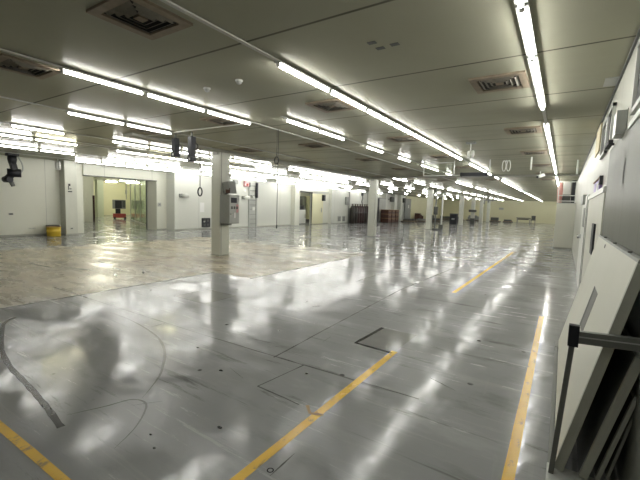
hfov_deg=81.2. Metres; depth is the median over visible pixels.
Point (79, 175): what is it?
wall
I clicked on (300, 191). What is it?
trim
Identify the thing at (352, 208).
gas cylinder
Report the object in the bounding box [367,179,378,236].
column
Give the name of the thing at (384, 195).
wall
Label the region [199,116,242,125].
ceiling vent
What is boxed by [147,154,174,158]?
tube light
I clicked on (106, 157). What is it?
tube light
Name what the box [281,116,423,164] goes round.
rail
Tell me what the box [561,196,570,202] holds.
storage box
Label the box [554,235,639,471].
panel
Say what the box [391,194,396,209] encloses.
wall
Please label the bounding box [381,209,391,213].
crate
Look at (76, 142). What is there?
conduit
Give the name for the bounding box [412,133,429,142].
tube light
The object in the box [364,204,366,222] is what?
gas cylinder
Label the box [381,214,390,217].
crate
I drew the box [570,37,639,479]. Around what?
wall
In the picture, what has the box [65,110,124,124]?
tube light
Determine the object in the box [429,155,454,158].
ceiling vent
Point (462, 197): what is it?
column
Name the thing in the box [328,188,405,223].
wall
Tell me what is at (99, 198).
pier
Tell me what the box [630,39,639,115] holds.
window
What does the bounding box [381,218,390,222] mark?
crate
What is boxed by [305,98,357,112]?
ceiling vent
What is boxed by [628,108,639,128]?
wall rail
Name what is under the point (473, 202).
column
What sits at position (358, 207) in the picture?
gas cylinder
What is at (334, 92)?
tube light
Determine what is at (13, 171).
robot
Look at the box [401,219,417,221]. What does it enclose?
pallet
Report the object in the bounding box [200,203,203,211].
notice sheet
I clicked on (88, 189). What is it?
wall
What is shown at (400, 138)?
ceiling vent
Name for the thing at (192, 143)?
projector
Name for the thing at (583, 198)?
switch box
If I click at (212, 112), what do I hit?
tube light
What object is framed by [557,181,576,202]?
guard rail
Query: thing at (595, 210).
door
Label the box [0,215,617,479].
floor
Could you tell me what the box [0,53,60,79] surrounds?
ceiling vent
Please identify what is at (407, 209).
sliding door
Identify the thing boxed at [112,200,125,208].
screen
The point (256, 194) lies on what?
duct
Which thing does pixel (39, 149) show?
tube light
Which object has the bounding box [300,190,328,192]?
trim
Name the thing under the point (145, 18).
ceiling vent
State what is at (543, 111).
rail
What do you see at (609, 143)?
camera
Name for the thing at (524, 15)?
tube light
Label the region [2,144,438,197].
rail
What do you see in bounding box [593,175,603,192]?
notice
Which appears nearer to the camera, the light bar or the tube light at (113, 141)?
the tube light at (113, 141)
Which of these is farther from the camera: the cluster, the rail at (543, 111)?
the cluster
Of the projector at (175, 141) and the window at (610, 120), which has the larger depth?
the projector at (175, 141)
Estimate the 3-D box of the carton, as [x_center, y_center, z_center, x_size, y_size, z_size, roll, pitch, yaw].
[11.365,-2.374,17.174,0.300,0.600,0.400,5,6,33]
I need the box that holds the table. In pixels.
[516,217,530,222]
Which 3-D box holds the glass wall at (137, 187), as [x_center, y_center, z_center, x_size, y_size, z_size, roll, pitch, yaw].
[-11.978,-2.675,24.901,0.063,3.110,9.650,-2,6,-34]
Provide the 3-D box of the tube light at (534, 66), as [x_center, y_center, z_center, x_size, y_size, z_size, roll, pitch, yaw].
[2.293,-1.759,3.971,0.084,0.053,1.003,5,6,33]
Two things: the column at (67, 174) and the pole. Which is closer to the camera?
the column at (67, 174)
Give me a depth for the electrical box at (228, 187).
10.87 m
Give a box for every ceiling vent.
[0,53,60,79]
[86,0,192,39]
[129,128,163,134]
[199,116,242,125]
[233,148,261,152]
[297,161,317,163]
[298,143,329,147]
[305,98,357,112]
[355,158,378,161]
[387,136,421,142]
[392,168,410,169]
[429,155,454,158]
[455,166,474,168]
[468,70,529,93]
[504,126,541,134]
[520,150,547,154]
[532,164,550,166]
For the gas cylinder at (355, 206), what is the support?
on the floor
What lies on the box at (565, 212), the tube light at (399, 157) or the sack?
the sack
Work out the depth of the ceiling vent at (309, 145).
9.37 m
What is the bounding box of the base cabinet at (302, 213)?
[299,210,305,223]
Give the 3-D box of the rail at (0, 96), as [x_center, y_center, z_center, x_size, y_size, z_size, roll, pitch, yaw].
[-1.466,-2.565,10.885,0.042,0.022,17.900,5,6,33]
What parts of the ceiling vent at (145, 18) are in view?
plate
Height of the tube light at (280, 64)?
0.053 m
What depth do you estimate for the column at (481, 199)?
46.30 m
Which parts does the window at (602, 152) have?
dark pane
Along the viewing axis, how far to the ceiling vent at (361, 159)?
11.87 m
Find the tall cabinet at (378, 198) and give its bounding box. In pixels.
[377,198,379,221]
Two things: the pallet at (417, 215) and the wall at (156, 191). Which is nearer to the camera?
the wall at (156, 191)
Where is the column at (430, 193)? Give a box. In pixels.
[425,189,433,229]
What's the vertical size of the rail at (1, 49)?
0.022 m
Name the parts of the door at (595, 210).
pull handle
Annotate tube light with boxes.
[0,133,32,139]
[0,144,38,150]
[10,124,64,134]
[34,138,77,145]
[39,149,74,154]
[59,67,144,94]
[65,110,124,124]
[75,160,100,163]
[102,163,125,166]
[106,157,133,161]
[111,140,148,147]
[116,150,146,155]
[125,123,171,134]
[144,92,205,111]
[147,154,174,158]
[149,146,180,152]
[181,151,208,156]
[205,109,251,124]
[233,160,252,163]
[253,163,271,166]
[275,61,330,92]
[284,118,319,131]
[318,129,345,140]
[329,89,367,110]
[365,108,393,124]
[365,145,383,152]
[392,122,413,134]
[397,156,410,161]
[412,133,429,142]
[428,141,442,149]
[441,148,453,155]
[514,0,527,9]
[515,3,536,59]
[527,55,542,89]
[535,86,545,110]
[543,122,550,135]
[545,134,551,143]
[548,143,552,150]
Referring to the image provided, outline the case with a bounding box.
[570,180,576,202]
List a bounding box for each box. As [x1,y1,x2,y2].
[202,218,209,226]
[553,203,575,248]
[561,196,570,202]
[581,195,586,204]
[612,108,628,138]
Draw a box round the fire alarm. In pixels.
[243,181,250,186]
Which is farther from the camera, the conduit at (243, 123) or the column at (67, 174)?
the column at (67, 174)
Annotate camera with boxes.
[536,171,544,177]
[605,140,613,149]
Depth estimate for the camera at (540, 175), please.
13.82 m
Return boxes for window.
[599,115,607,159]
[604,102,616,150]
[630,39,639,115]
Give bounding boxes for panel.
[345,197,349,204]
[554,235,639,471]
[577,325,639,479]
[594,388,635,479]
[604,414,632,479]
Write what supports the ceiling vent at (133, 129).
in the ceiling
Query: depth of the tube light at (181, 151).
11.79 m
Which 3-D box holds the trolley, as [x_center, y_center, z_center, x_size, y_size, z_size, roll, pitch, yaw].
[2.170,0.893,3.087,0.369,0.985,2.900,5,6,33]
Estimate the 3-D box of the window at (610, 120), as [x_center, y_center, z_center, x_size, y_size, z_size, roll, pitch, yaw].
[3.553,-1.370,4.562,0.045,0.460,0.630,5,6,33]
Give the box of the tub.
[46,226,60,236]
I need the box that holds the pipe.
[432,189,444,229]
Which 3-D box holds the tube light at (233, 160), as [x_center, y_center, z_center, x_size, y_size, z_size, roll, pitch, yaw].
[-2.764,-2.811,13.460,0.084,0.053,1.003,5,6,33]
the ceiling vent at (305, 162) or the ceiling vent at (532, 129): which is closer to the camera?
the ceiling vent at (532, 129)
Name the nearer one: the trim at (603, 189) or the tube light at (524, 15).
the tube light at (524, 15)
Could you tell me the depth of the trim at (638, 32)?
4.07 m
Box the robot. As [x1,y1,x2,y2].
[1,153,23,186]
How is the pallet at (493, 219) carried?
on the floor
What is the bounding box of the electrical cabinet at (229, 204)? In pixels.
[220,195,238,225]
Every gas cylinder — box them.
[349,204,354,222]
[354,204,357,222]
[357,204,359,222]
[359,204,362,222]
[361,204,364,222]
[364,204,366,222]
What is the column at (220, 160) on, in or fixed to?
on the floor
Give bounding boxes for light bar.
[460,172,487,176]
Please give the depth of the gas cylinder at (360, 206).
35.95 m
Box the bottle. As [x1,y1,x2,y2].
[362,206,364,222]
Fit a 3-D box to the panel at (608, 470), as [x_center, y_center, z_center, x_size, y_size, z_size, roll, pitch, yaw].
[2.271,1.083,2.999,0.097,0.406,2.240,5,6,33]
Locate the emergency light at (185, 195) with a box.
[179,193,189,197]
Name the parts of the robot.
mounting plate, arm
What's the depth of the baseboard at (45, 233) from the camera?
14.83 m
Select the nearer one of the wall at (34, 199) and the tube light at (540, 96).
the tube light at (540, 96)
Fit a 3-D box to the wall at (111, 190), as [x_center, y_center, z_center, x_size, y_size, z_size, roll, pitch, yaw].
[-20.445,-3.852,34.508,0.200,3.120,24.200,5,6,33]
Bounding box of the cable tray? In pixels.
[248,182,256,226]
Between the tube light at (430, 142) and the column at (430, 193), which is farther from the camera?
the column at (430, 193)
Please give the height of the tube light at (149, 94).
0.053 m
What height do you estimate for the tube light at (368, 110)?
0.053 m
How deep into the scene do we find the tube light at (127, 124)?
7.68 m
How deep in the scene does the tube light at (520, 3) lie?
2.61 m
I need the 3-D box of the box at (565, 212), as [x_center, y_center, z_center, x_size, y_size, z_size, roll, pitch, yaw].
[11.544,-0.705,17.657,0.725,2.040,2.630,5,6,33]
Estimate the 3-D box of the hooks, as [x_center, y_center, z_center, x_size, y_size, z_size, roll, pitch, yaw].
[5.525,-2.200,11.070,0.244,0.338,0.040,5,6,33]
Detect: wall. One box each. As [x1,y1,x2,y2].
[0,155,60,234]
[76,163,83,232]
[82,163,155,180]
[83,176,93,221]
[93,181,129,214]
[130,180,145,224]
[147,171,166,229]
[166,172,328,229]
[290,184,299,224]
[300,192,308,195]
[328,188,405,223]
[382,193,387,209]
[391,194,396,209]
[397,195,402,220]
[406,196,439,218]
[438,199,556,223]
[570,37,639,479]
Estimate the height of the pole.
1.550 m
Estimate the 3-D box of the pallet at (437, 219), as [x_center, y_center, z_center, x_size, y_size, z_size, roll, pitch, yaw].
[14.573,-2.498,46.546,1.200,0.406,2.000,5,6,33]
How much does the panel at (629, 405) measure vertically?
0.528 m
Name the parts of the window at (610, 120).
dark pane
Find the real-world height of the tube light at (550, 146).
0.053 m
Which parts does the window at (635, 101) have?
dark pane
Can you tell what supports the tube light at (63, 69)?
attached to the rail at (1, 49)
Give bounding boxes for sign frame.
[423,160,490,175]
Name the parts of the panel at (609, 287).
slot handle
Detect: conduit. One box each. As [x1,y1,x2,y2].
[76,142,253,167]
[145,123,243,135]
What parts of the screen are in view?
panel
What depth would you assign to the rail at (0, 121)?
9.57 m
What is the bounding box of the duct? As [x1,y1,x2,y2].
[255,183,257,197]
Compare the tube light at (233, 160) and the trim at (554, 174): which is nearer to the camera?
the tube light at (233, 160)
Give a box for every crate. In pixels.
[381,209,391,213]
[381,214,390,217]
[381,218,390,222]
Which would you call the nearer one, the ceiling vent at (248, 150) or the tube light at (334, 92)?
the tube light at (334, 92)
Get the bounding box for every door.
[311,194,322,223]
[404,199,410,218]
[576,195,589,287]
[580,192,605,282]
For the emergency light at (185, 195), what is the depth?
19.94 m
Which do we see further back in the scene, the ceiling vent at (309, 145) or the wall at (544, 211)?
the wall at (544, 211)
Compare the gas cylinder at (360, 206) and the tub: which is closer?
the tub
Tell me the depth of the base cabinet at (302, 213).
30.46 m
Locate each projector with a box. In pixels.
[171,134,181,156]
[187,132,197,161]
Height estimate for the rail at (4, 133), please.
0.022 m
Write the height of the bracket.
1.620 m
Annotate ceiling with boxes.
[0,0,639,201]
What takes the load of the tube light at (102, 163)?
attached to the rail at (5, 152)
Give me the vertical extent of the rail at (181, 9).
0.022 m
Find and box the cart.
[113,209,125,218]
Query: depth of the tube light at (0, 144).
11.40 m
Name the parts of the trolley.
rail, post, rail, rail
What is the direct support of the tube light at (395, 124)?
attached to the rail at (181, 9)
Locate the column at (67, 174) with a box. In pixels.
[59,160,78,234]
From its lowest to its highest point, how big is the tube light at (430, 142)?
0.053 m
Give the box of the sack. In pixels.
[557,182,562,202]
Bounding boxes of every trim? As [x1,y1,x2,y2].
[83,175,156,181]
[92,195,94,221]
[124,133,371,178]
[146,181,146,228]
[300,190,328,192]
[300,191,312,221]
[371,174,579,177]
[570,27,639,197]
[588,186,606,199]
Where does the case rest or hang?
on the box at (565, 212)
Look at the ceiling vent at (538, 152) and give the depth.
9.37 m
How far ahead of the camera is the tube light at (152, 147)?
10.68 m
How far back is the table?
51.77 m
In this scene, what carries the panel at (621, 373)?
on the trolley
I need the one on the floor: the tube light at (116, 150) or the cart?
the cart
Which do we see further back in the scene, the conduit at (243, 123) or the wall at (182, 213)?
the wall at (182, 213)
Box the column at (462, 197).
[458,195,464,225]
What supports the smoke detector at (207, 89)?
attached to the ceiling
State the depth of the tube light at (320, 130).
7.74 m
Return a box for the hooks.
[502,160,510,171]
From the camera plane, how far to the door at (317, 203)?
31.05 m
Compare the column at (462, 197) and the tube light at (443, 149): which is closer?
the tube light at (443, 149)
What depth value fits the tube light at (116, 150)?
11.74 m
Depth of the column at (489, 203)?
50.67 m
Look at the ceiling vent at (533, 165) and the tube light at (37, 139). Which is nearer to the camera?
the tube light at (37, 139)
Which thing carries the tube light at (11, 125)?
attached to the rail at (0, 121)
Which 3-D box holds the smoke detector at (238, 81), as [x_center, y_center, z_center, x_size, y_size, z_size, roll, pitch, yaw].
[-0.999,-1.945,4.604,0.094,0.052,0.094,5,6,33]
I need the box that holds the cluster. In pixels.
[483,195,498,203]
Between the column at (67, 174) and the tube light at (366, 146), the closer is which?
the tube light at (366, 146)
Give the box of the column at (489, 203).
[486,201,490,221]
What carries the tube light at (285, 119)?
attached to the rail at (281, 116)
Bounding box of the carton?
[563,182,571,194]
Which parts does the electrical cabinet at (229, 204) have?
door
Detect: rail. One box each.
[0,48,422,171]
[0,96,388,176]
[0,121,469,197]
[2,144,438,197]
[4,133,470,199]
[5,152,404,195]
[160,0,493,175]
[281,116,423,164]
[524,3,556,174]
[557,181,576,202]
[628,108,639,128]
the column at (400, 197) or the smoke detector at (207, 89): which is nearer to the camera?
the smoke detector at (207, 89)
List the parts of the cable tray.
rail, rail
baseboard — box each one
[0,233,45,236]
[175,224,290,229]
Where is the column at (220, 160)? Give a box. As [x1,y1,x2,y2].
[211,152,229,255]
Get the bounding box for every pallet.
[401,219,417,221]
[415,213,422,218]
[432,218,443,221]
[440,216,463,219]
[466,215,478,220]
[489,217,500,221]
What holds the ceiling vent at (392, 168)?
in the ceiling
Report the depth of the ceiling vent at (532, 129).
6.86 m
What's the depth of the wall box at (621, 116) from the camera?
3.37 m
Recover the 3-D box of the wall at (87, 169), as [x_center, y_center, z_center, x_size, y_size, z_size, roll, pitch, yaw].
[-9.903,-3.285,18.292,0.900,0.510,3.550,5,6,33]
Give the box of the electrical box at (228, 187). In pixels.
[222,181,236,194]
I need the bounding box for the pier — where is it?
[94,180,103,216]
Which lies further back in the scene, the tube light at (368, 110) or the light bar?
the light bar
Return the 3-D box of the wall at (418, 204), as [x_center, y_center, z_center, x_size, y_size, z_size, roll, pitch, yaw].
[14.232,-4.600,54.396,2.000,3.100,15.000,5,6,33]
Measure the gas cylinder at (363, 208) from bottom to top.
1.800 m
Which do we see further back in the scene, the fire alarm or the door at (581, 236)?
the fire alarm
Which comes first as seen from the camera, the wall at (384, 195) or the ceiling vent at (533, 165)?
the ceiling vent at (533, 165)
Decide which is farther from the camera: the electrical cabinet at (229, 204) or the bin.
the bin
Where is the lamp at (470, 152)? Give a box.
[466,141,475,157]
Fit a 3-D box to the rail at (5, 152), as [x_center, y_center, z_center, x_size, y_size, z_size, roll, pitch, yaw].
[-0.427,-4.259,29.293,0.042,0.022,41.000,5,6,33]
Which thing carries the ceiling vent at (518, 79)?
in the ceiling
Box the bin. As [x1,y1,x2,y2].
[449,213,457,224]
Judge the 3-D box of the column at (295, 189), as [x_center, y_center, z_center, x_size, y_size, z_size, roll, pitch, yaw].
[-1.957,-2.675,28.373,0.580,3.100,0.600,5,6,33]
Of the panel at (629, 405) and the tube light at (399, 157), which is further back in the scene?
the tube light at (399, 157)
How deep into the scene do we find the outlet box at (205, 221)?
21.48 m
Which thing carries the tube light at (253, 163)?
attached to the rail at (0, 121)
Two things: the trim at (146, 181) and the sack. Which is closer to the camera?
the sack
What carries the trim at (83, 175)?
attached to the wall at (87, 169)
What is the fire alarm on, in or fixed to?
attached to the cable tray
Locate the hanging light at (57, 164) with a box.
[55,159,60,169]
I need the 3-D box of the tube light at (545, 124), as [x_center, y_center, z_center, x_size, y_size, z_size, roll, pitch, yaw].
[4.007,-1.950,6.593,0.084,0.053,1.003,5,6,33]
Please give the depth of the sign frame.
11.87 m
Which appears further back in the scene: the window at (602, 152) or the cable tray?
the cable tray
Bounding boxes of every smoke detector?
[203,87,210,91]
[235,79,242,84]
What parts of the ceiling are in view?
plate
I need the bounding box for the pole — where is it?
[119,179,130,198]
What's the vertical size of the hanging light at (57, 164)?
0.420 m
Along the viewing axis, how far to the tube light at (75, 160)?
15.33 m
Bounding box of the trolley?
[545,323,639,479]
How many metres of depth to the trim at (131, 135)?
11.31 m
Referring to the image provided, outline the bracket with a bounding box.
[469,210,476,223]
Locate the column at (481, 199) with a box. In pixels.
[479,198,483,222]
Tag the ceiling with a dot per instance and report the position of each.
(411, 63)
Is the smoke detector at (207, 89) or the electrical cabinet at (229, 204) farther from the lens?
the electrical cabinet at (229, 204)
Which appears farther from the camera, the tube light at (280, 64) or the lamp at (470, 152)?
the lamp at (470, 152)
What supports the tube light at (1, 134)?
hanging from the rail at (4, 133)
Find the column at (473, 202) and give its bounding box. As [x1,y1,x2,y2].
[470,197,475,217]
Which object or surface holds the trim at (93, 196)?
attached to the wall at (88, 189)
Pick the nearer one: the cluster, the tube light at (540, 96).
the tube light at (540, 96)

